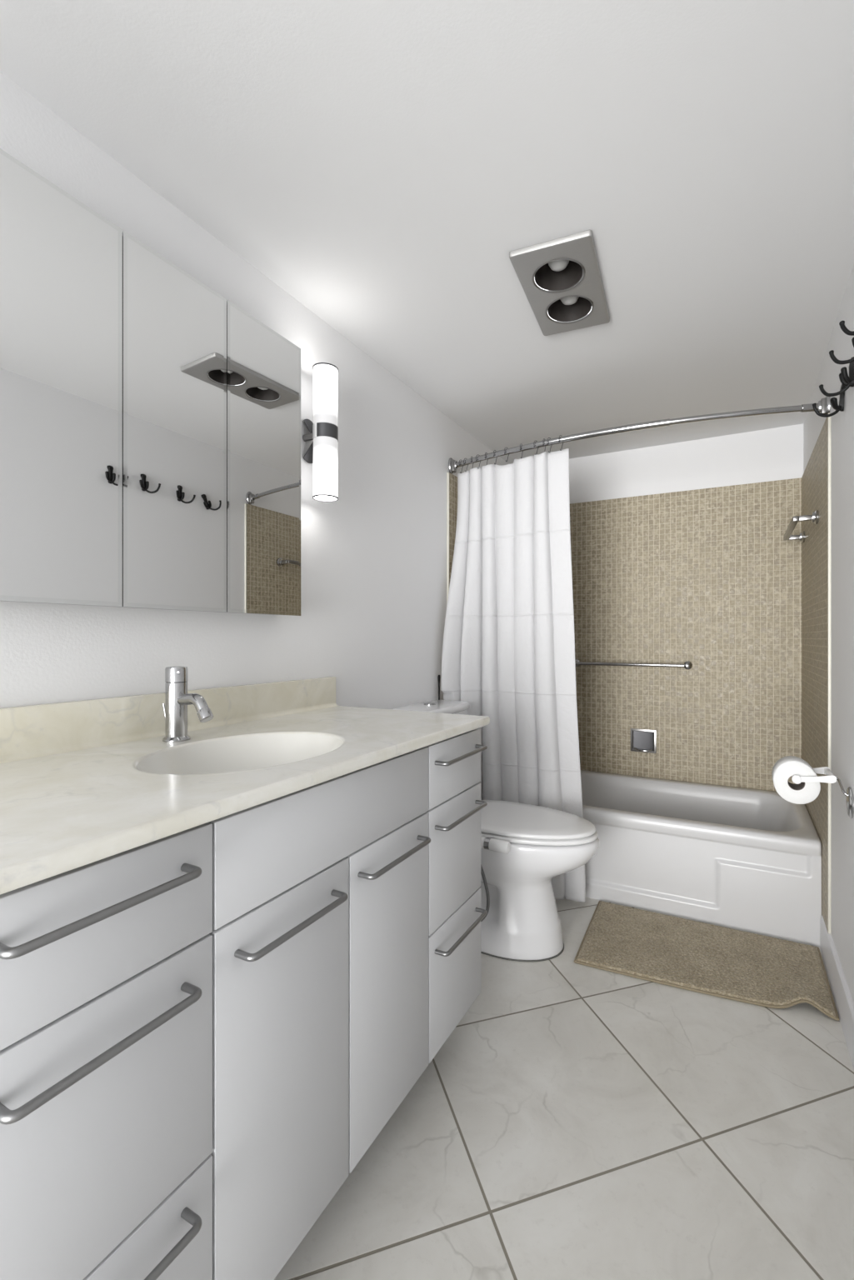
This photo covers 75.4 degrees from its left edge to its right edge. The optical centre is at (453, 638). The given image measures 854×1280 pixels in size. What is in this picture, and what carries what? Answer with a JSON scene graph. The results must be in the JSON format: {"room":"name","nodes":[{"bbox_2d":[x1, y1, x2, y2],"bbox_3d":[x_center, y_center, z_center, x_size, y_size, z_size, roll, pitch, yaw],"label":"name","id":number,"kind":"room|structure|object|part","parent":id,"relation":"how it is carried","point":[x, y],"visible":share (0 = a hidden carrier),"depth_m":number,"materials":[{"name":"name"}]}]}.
{"room":"bathroom","nodes":[
{"label":"bathroom","id":0,"kind":"room"},
{"bbox_2d":[0,71,509,709],"bbox_3d":[-0.786,0.053,1.242,0.080,2.229,5.095,0,0,27],"label":"wall","id":1,"kind":"structure","parent":0,"point":[374,557],"depth_m":1.76,"materials":[{"name":"white paint"}]},
{"bbox_2d":[0,148,300,615],"bbox_3d":[-0.667,-0.458,1.286,0.089,0.784,0.795,0,0,27],"label":"upper cabinet","id":2,"kind":"object","parent":1,"relation":"attached to","point":[150,423],"visible":1,"depth_m":1.16,"materials":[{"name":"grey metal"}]},
{"bbox_3d":[-0.753,-0.458,1.032,0.012,0.784,0.264,0,0,27],"label":"mirror door","id":3,"kind":"part","parent":2,"relation":"part of","materials":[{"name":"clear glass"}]},
{"bbox_3d":[-0.633,-0.458,1.268,0.012,0.784,0.262,0,0,27],"label":"mirror door","id":4,"kind":"part","parent":2,"relation":"part of","materials":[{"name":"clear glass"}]},
{"bbox_3d":[-0.512,-0.458,1.504,0.012,0.784,0.264,0,0,27],"label":"mirror door","id":5,"kind":"part","parent":2,"relation":"part of","materials":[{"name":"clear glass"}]},
{"bbox_2d":[0,676,335,755],"bbox_3d":[-0.694,0.180,1.310,0.020,0.101,1.270,0,0,27],"label":"backsplash","id":6,"kind":"structure","parent":1,"relation":"attached to","point":[30,727],"depth_m":1.23,"materials":[{"name":"stone"}]},
{"bbox_2d":[302,362,338,501],"bbox_3d":[-0.419,-0.639,1.733,0.124,0.406,0.079,0,0,27],"label":"wall sconce","id":7,"kind":"object","parent":1,"relation":"attached to","point":[322,452],"visible":1,"depth_m":1.69,"materials":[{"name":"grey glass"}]},
{"bbox_3d":[-0.453,-0.639,1.750,0.048,0.022,0.022,0,0,27],"label":"stem","id":8,"kind":"part","parent":7,"relation":"part of","materials":[{"name":"silver metal"}]},
{"bbox_2d":[437,675,440,699],"bbox_3d":[-0.064,0.421,2.535,0.020,0.507,0.020,0,0,27],"label":"rod","id":9,"kind":"object","parent":1,"relation":"attached to","point":[438,676],"visible":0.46,"depth_m":2.53,"materials":[{"name":"black metal"}]},
{"bbox_2d":[447,471,449,598],"bbox_3d":[-0.024,0.188,2.632,0.009,1.961,0.009,0,0,27],"label":"trim","id":10,"kind":"structure","parent":1,"relation":"attached to","point":[447,472],"depth_m":2.63,"materials":[{"name":"beige tile"}]},
{"bbox_2d":[449,472,457,585],"bbox_3d":[0.177,0.188,3.027,0.008,1.961,0.878,0,0,27],"label":"trim","id":11,"kind":"structure","parent":1,"relation":"attached to","point":[452,478],"depth_m":2.66,"materials":[{"name":"beige tile"}]},
{"bbox_2d":[448,395,830,473],"bbox_3d":[0.642,-0.832,2.272,1.522,0.076,0.143,0,0,27],"label":"shower rod","id":12,"kind":"object","parent":1,"relation":"attached to","point":[823,406],"visible":0.95,"depth_m":2.15,"materials":[{"name":"silver metal"}]},
{"bbox_2d":[440,448,585,902],"bbox_3d":[0.255,0.172,2.446,0.621,1.933,0.190,0,0,27],"label":"shower curtain","id":13,"kind":"object","parent":12,"relation":"hanging from","point":[508,646],"visible":0.78,"depth_m":2.44,"materials":[{"name":"white fabric"}]},
{"bbox_2d":[0,0,853,464],"bbox_3d":[-0.072,-1.071,0.876,1.684,0.020,5.095,0,0,27],"label":"ceiling","id":14,"kind":"structure","parent":0,"point":[382,163],"depth_m":1.24,"materials":[{"name":"white paint"}]},
{"bbox_2d":[509,230,609,335],"bbox_3d":[0.336,-1.104,1.671,0.224,0.124,0.432,0,0,22],"label":"heat lamp","id":15,"kind":"object","parent":14,"relation":"attached to","point":[567,267],"visible":0.98,"depth_m":1.65,"materials":[{"name":"silver metal"}]},
{"bbox_3d":[0.304,-1.111,1.592,0.060,0.089,0.060,0,0,27],"label":"bulb","id":16,"kind":"part","parent":15,"relation":"part of","materials":[{"name":"white glass"}]},
{"bbox_3d":[0.370,-1.111,1.755,0.060,0.089,0.060,0,0,27],"label":"bulb","id":17,"kind":"part","parent":15,"relation":"part of","materials":[{"name":"white glass"}]},
{"bbox_2d":[274,897,853,1279],"bbox_3d":[-0.072,1.198,0.876,1.684,0.060,5.095,0,0,27],"label":"floor","id":18,"kind":"structure","parent":0,"point":[577,1122],"depth_m":1.27,"materials":[{"name":"tile"}]},
{"bbox_2d":[0,822,212,1279],"bbox_3d":[-0.645,0.711,0.771,0.594,0.914,0.312,0,0,27],"label":"base cabinet","id":19,"kind":"object","parent":18,"relation":"on","point":[106,964],"visible":0.97,"depth_m":0.66,"materials":[{"name":"grey wood"}]},
{"bbox_3d":[-0.398,0.311,0.645,0.039,0.010,0.228,0,0,27],"label":"handle","id":20,"kind":"part","parent":19,"relation":"part of","materials":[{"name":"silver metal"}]},
{"bbox_3d":[-0.398,0.473,0.645,0.039,0.010,0.228,0,0,27],"label":"handle","id":21,"kind":"part","parent":19,"relation":"part of","materials":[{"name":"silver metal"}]},
{"bbox_3d":[-0.423,0.343,0.657,0.018,0.156,0.309,0,0,27],"label":"drawer","id":22,"kind":"part","parent":19,"relation":"part of","materials":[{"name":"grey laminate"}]},
{"bbox_3d":[-0.423,0.891,0.657,0.018,0.301,0.309,0,0,27],"label":"drawer","id":23,"kind":"part","parent":19,"relation":"part of","materials":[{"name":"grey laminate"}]},
{"bbox_3d":[-0.398,0.780,0.645,0.039,0.010,0.228,0,0,27],"label":"handle","id":24,"kind":"part","parent":19,"relation":"part of","materials":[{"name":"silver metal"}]},
{"bbox_2d":[208,746,431,1279],"bbox_3d":[-0.432,0.711,1.189,0.594,0.914,0.624,0,0,27],"label":"base cabinet","id":25,"kind":"object","parent":18,"relation":"on","point":[320,932],"visible":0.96,"depth_m":0.97,"materials":[{"name":"grey wood"}]},
{"bbox_2d":[0,676,489,894],"bbox_3d":[-0.443,0.243,1.183,0.584,0.226,1.274,0,0,27],"label":"countertop","id":26,"kind":"structure","parent":25,"relation":"on","point":[82,782],"depth_m":1.06,"materials":[{"name":"stone"}]},
{"bbox_2d":[162,665,213,742],"bbox_3d":[-0.592,0.145,1.222,0.158,0.165,0.057,0,0,27],"label":"faucet","id":27,"kind":"object","parent":26,"relation":"on","point":[177,698],"visible":1,"depth_m":1.22,"materials":[{"name":"silver metal"}]},
{"bbox_3d":[-0.649,0.182,1.251,0.029,0.070,0.005,0,0,27],"label":"popup rod","id":28,"kind":"part","parent":27,"relation":"part of","materials":[{"name":"silver metal"}]},
{"bbox_3d":[-0.620,0.080,1.236,0.046,0.035,0.046,0,0,27],"label":"handle","id":29,"kind":"part","parent":27,"relation":"part of","materials":[{"name":"silver metal"}]},
{"bbox_3d":[-0.569,0.143,1.210,0.086,0.047,0.025,0,0,27],"label":"spout","id":30,"kind":"part","parent":27,"relation":"part of","materials":[{"name":"silver metal"}]},
{"bbox_2d":[135,733,342,774],"bbox_3d":[-0.419,0.294,1.135,0.331,0.124,0.433,0,0,27],"label":"sink basin","id":31,"kind":"object","parent":26,"relation":"in","point":[234,753],"depth_m":1.26,"materials":[{"name":"white ceramic"}]},
{"bbox_3d":[-0.281,0.734,0.936,0.018,0.617,0.309,0,0,27],"label":"door","id":32,"kind":"part","parent":25,"relation":"part of","materials":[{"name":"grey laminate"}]},
{"bbox_3d":[-0.258,0.473,0.919,0.039,0.010,0.233,0,0,27],"label":"handle","id":33,"kind":"part","parent":25,"relation":"part of","materials":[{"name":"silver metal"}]},
{"bbox_3d":[-0.209,0.343,1.075,0.018,0.156,0.621,0,0,27],"label":"panel","id":34,"kind":"part","parent":25,"relation":"part of","materials":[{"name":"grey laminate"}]},
{"bbox_3d":[-0.138,0.734,1.214,0.018,0.617,0.308,0,0,27],"label":"door","id":35,"kind":"part","parent":25,"relation":"part of","materials":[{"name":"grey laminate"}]},
{"bbox_3d":[-0.118,0.470,1.192,0.039,0.010,0.240,0,0,27],"label":"handle","id":36,"kind":"part","parent":25,"relation":"part of","materials":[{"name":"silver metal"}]},
{"bbox_2d":[425,728,487,1063],"bbox_3d":[-0.217,0.711,1.608,0.594,0.914,0.316,0,0,27],"label":"base cabinet","id":37,"kind":"object","parent":18,"relation":"on","point":[455,804],"visible":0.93,"depth_m":1.45,"materials":[{"name":"grey wood"}]},
{"bbox_3d":[0.004,0.578,1.492,0.018,0.305,0.309,0,0,27],"label":"drawer","id":38,"kind":"part","parent":37,"relation":"part of","materials":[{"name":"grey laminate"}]},
{"bbox_3d":[0.004,0.343,1.492,0.018,0.156,0.309,0,0,27],"label":"drawer","id":39,"kind":"part","parent":37,"relation":"part of","materials":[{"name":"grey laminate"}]},
{"bbox_3d":[0.004,0.888,1.492,0.018,0.308,0.309,0,0,27],"label":"drawer","id":40,"kind":"part","parent":37,"relation":"part of","materials":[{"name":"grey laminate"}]},
{"bbox_3d":[0.028,0.782,1.477,0.039,0.010,0.252,0,0,27],"label":"handle","id":41,"kind":"part","parent":37,"relation":"part of","materials":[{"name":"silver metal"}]},
{"bbox_3d":[0.028,0.472,1.477,0.039,0.010,0.252,0,0,27],"label":"handle","id":42,"kind":"part","parent":37,"relation":"part of","materials":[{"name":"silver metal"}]},
{"bbox_3d":[0.028,0.311,1.477,0.039,0.010,0.252,0,0,27],"label":"handle","id":43,"kind":"part","parent":37,"relation":"part of","materials":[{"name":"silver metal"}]},
{"bbox_2d":[391,700,599,961],"bbox_3d":[0.179,0.720,2.177,0.782,0.896,0.392,0,0,27],"label":"toilet","id":44,"kind":"object","parent":18,"relation":"on","point":[522,922],"visible":0.58,"depth_m":2.02,"materials":[{"name":"white ceramic"}]},
{"bbox_3d":[-0.082,0.294,2.311,0.194,0.031,0.392,0,0,27],"label":"tank lid","id":45,"kind":"part","parent":44,"relation":"part of","materials":[{"name":"white ceramic"}]},
{"bbox_3d":[-0.085,0.522,2.312,0.180,0.423,0.380,0,0,27],"label":"tank","id":46,"kind":"part","parent":44,"relation":"part of","materials":[{"name":"white ceramic"}]},
{"bbox_2d":[480,836,510,922],"bbox_3d":[-0.033,0.889,2.042,0.505,0.351,0.080,0,0,21],"label":"bidet attachment","id":47,"kind":"object","parent":44,"relation":"attached to","point":[492,844],"visible":0.42,"depth_m":1.95,"materials":[{"name":"white plastic"}]},
{"bbox_3d":[0.164,0.734,1.951,0.069,0.042,0.042,0,0,27],"label":"knob","id":48,"kind":"part","parent":47,"relation":"part of","materials":[{"name":"white plastic"}]},
{"bbox_3d":[0.262,0.699,2.135,0.572,0.021,0.364,0,0,27],"label":"lid","id":49,"kind":"part","parent":44,"relation":"part of","materials":[{"name":"white plastic"}]},
{"bbox_3d":[0.272,0.721,2.130,0.563,0.015,0.368,0,0,27],"label":"seat","id":50,"kind":"part","parent":44,"relation":"part of","materials":[{"name":"white plastic"}]},
{"bbox_3d":[0.205,0.949,2.164,0.724,0.430,0.376,0,0,27],"label":"bowl","id":51,"kind":"part","parent":44,"relation":"part of","materials":[{"name":"white ceramic"}]},
{"bbox_2d":[580,770,821,947],"bbox_3d":[0.882,0.968,2.741,1.505,0.401,0.728,0,0,27],"label":"bathtub","id":52,"kind":"object","parent":18,"relation":"on","point":[740,858],"visible":0.59,"depth_m":2.33,"materials":[{"name":"white ceramic"}]},
{"bbox_2d":[574,900,839,1020],"bbox_3d":[0.909,1.150,2.040,0.818,0.035,0.505,0,0,25],"label":"bath mat","id":53,"kind":"object","parent":18,"relation":"on","point":[706,958],"visible":1,"depth_m":1.99,"materials":[{"name":"brown fabric"}]},
{"bbox_2d":[569,424,803,504],"bbox_3d":[1.070,0.053,3.109,1.524,2.229,0.080,0,0,27],"label":"wall","id":54,"kind":"structure","parent":0,"point":[777,453],"depth_m":2.96,"materials":[{"name":"white paint"}]},
{"bbox_2d":[575,659,692,669],"bbox_3d":[0.973,0.144,3.063,0.647,0.044,0.073,0,0,27],"label":"towel bar","id":55,"kind":"object","parent":54,"relation":"attached to","point":[687,665],"visible":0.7,"depth_m":3.02,"materials":[{"name":"silver metal"}]},
{"bbox_3d":[1.242,0.144,2.925,0.044,0.044,0.073,0,0,27],"label":"wall post","id":56,"kind":"part","parent":55,"relation":"part of","materials":[{"name":"silver metal"}]},
{"bbox_2d":[630,728,656,753],"bbox_3d":[1.050,0.568,3.052,0.137,0.128,0.024,0,0,27],"label":"soap dish","id":57,"kind":"object","parent":54,"relation":"attached to","point":[642,740],"visible":1,"depth_m":3.06,"materials":[{"name":"silver metal"}]},
{"bbox_2d":[570,477,801,791],"bbox_3d":[1.050,0.007,3.070,1.508,1.601,0.008,0,0,27],"label":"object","id":58,"kind":"structure","parent":54,"relation":"attached to","point":[708,578],"depth_m":2.95,"materials":[{"name":"beige stone"}]},
{"bbox_2d":[803,265,853,1003],"bbox_3d":[0.642,0.053,0.511,0.080,2.229,5.095,0,0,27],"label":"wall","id":59,"kind":"structure","parent":0,"point":[842,422],"depth_m":1.75,"materials":[{"name":"white paint"}]},
{"bbox_2d":[783,510,819,542],"bbox_3d":[1.513,-0.480,2.413,0.086,0.054,0.529,0,0,27],"label":"towel bar","id":60,"kind":"object","parent":59,"relation":"attached to","point":[814,517],"visible":1,"depth_m":2.28,"materials":[{"name":"silver metal"}]},
{"bbox_3d":[1.625,-0.480,2.623,0.053,0.020,0.020,0,0,27],"label":"post","id":61,"kind":"part","parent":60,"relation":"part of","materials":[{"name":"silver metal"}]},
{"bbox_3d":[1.409,-0.480,2.200,0.053,0.020,0.020,0,0,27],"label":"post","id":62,"kind":"part","parent":60,"relation":"part of","materials":[{"name":"silver metal"}]},
{"bbox_2d":[801,417,828,932],"bbox_3d":[1.527,0.188,2.337,0.008,1.961,0.878,0,0,27],"label":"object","id":63,"kind":"structure","parent":59,"relation":"attached to","point":[815,477],"depth_m":2.21,"materials":[{"name":"beige stone"}]},
{"bbox_2d":[791,766,853,818],"bbox_3d":[1.115,0.464,1.683,0.144,0.112,0.200,0,0,27],"label":"toilet paper holder","id":64,"kind":"object","parent":59,"relation":"attached to","point":[829,777],"visible":0.9,"depth_m":1.66,"materials":[{"name":"silver metal"}]},
{"bbox_2d":[771,755,820,804],"bbox_3d":[1.076,0.444,1.734,0.124,0.132,0.082,0,0,27],"label":"toilet paper roll","id":65,"kind":"object","parent":64,"relation":"hanging from","point":[804,792],"visible":0.91,"depth_m":1.71,"materials":[{"name":"white paper"}]},
{"bbox_3d":[1.096,0.423,1.666,0.100,0.031,0.007,0,0,27],"label":"arm","id":66,"kind":"part","parent":64,"relation":"part of","materials":[{"name":"white plastic"}]},
{"bbox_3d":[1.151,0.423,1.772,0.100,0.031,0.007,0,0,27],"label":"arm","id":67,"kind":"part","parent":64,"relation":"part of","materials":[{"name":"white plastic"}]},
{"bbox_3d":[1.159,0.443,1.648,0.019,0.039,0.101,0,0,18],"label":"post","id":68,"kind":"part","parent":64,"relation":"part of","materials":[{"name":"silver metal"}]},
{"bbox_3d":[1.150,0.476,1.602,0.010,0.088,0.088,0,0,27],"label":"wall plate","id":69,"kind":"part","parent":64,"relation":"part of","materials":[{"name":"silver metal"}]},
{"bbox_2d":[812,384,845,417],"bbox_3d":[1.183,-0.741,1.721,0.060,0.084,0.100,0,0,-8],"label":"coat hook","id":70,"kind":"object","parent":59,"relation":"attached to","point":[834,404],"visible":1,"depth_m":1.70,"materials":[{"name":"black metal"}]},
{"bbox_3d":[1.197,-0.743,1.699,0.012,0.082,0.029,0,24,27],"label":"plate","id":71,"kind":"part","parent":70,"relation":"part of","materials":[{"name":"black metal"}]},
{"bbox_2d":[828,412,830,933],"bbox_3d":[1.325,0.122,1.942,0.009,1.831,0.009,0,0,27],"label":"trim","id":72,"kind":"structure","parent":59,"relation":"attached to","point":[829,417],"depth_m":1.94,"materials":[{"name":"beige tile"}]},
{"bbox_2d":[819,356,853,396],"bbox_3d":[1.108,-0.746,1.582,0.057,0.096,0.091,0,0,-7],"label":"coat hook","id":73,"kind":"object","parent":59,"relation":"attached to","point":[847,381],"visible":1,"depth_m":1.56,"materials":[{"name":"black metal"}]},
{"bbox_3d":[1.125,-0.752,1.559,0.012,0.082,0.029,0,-3,27],"label":"plate","id":74,"kind":"part","parent":73,"relation":"part of","materials":[{"name":"black metal"}]},
{"bbox_2d":[820,915,853,1069],"bbox_3d":[0.415,1.103,0.171,0.014,0.131,4.283,0,0,27],"label":"baseboard","id":75,"kind":"structure","parent":59,"relation":"attached to","point":[842,994],"depth_m":1.71,"materials":[{"name":"white paint"}]},
{"bbox_2d":[829,337,853,364],"bbox_3d":[1.018,-0.753,1.409,0.055,0.094,0.092,0,0,-7],"label":"coat hook","id":76,"kind":"object","parent":59,"relation":"attached to","point":[833,357],"visible":1,"depth_m":1.43,"materials":[{"name":"black metal"}]},
{"bbox_2d":[839,320,853,335],"bbox_3d":[0.945,-0.749,1.265,0.056,0.095,0.092,0,0,-7],"label":"coat hook","id":77,"kind":"object","parent":59,"relation":"attached to","point":[842,323],"visible":1,"depth_m":1.29,"materials":[{"name":"black metal"}]}
]}

